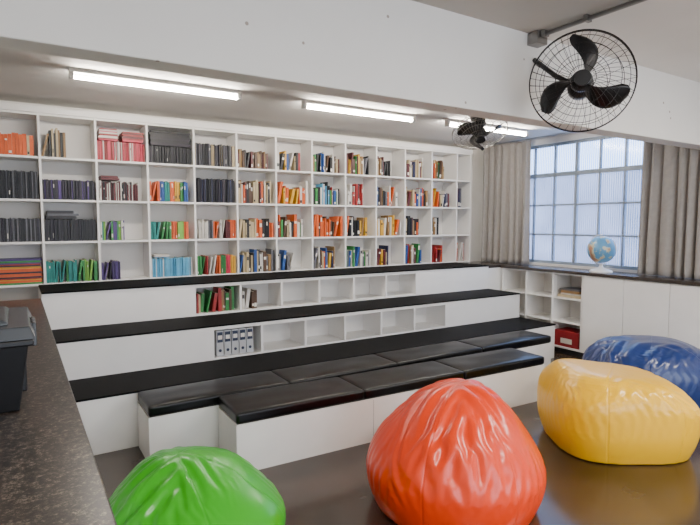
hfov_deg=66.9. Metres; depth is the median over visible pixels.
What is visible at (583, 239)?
wall
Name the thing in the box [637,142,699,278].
curtain
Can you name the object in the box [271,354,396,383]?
cushion
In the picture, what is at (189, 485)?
chair
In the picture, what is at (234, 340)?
binders
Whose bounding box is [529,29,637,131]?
fan
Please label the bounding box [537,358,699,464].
chair
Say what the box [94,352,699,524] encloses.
floor
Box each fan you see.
[452,116,507,150]
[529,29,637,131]
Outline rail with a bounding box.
[485,132,573,145]
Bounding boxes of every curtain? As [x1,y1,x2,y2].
[481,140,530,264]
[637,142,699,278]
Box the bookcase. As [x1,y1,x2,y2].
[0,102,472,287]
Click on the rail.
(564, 132)
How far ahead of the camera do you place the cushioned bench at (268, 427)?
3.65 m
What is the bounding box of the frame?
[529,136,641,269]
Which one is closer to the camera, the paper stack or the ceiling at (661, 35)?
the ceiling at (661, 35)
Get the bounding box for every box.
[0,306,36,413]
[554,327,579,348]
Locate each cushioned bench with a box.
[138,330,550,457]
[218,348,543,469]
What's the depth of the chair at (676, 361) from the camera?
4.38 m
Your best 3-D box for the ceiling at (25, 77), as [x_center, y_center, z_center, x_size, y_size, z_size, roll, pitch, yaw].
[-0.157,-1.577,4.693,6.650,0.270,3.170,-3,5,-32]
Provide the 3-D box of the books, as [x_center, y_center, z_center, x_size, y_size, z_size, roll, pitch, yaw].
[-0.837,-0.456,5.673,6.014,1.731,0.833,-3,5,-32]
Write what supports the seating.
on the floor
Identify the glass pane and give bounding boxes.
[529,138,642,266]
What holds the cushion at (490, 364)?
on the cushioned bench at (268, 427)
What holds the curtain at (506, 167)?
hanging from the rail
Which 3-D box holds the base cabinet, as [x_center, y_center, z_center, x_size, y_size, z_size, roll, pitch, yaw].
[3.073,0.644,5.420,0.588,0.990,5.052,-3,5,-32]
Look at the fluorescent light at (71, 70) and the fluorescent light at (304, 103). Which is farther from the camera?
the fluorescent light at (304, 103)
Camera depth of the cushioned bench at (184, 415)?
3.77 m
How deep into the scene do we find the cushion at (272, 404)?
3.51 m
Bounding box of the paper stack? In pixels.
[558,287,580,298]
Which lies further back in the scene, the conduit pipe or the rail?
the rail
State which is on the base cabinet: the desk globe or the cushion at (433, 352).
the desk globe
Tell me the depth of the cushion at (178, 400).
3.59 m
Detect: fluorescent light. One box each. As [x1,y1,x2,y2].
[68,67,240,100]
[301,99,415,122]
[444,119,466,126]
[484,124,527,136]
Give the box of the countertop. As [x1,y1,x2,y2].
[0,299,116,524]
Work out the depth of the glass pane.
6.36 m
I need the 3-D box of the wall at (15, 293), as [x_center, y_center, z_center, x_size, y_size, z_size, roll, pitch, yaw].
[-1.028,-0.371,6.173,6.850,2.900,0.100,-3,5,-32]
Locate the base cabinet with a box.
[460,261,699,357]
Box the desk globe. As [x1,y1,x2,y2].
[587,234,616,272]
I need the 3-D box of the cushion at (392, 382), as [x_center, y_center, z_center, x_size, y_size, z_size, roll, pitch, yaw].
[0.405,0.884,4.082,0.920,0.082,0.390,-3,5,-30]
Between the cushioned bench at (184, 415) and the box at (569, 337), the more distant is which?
the box at (569, 337)
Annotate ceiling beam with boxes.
[0,0,699,149]
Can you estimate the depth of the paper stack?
6.18 m
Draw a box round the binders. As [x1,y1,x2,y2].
[214,326,252,356]
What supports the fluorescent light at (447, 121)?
attached to the ceiling at (25, 77)
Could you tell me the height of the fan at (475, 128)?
0.381 m
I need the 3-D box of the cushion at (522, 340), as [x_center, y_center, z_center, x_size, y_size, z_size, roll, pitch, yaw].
[1.549,0.785,5.308,0.982,0.082,0.365,-3,5,-32]
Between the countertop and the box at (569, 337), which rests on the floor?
the countertop
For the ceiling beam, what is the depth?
2.80 m
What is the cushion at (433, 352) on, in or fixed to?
on the cushioned bench at (184, 415)
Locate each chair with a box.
[109,446,285,524]
[366,378,545,524]
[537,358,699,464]
[582,335,699,408]
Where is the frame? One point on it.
(625, 168)
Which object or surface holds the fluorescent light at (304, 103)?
attached to the ceiling at (25, 77)
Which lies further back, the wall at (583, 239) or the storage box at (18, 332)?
the wall at (583, 239)
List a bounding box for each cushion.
[138,371,288,416]
[219,377,363,423]
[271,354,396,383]
[339,361,463,398]
[374,341,481,366]
[435,348,543,378]
[458,330,550,351]
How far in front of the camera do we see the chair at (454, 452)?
2.64 m
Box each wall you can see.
[0,100,472,300]
[471,132,636,272]
[529,170,640,266]
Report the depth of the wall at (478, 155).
7.72 m
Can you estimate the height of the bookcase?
1.573 m
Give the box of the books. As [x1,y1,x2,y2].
[0,128,463,313]
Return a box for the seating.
[38,262,555,454]
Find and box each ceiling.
[0,48,565,147]
[412,0,699,81]
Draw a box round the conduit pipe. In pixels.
[527,0,646,47]

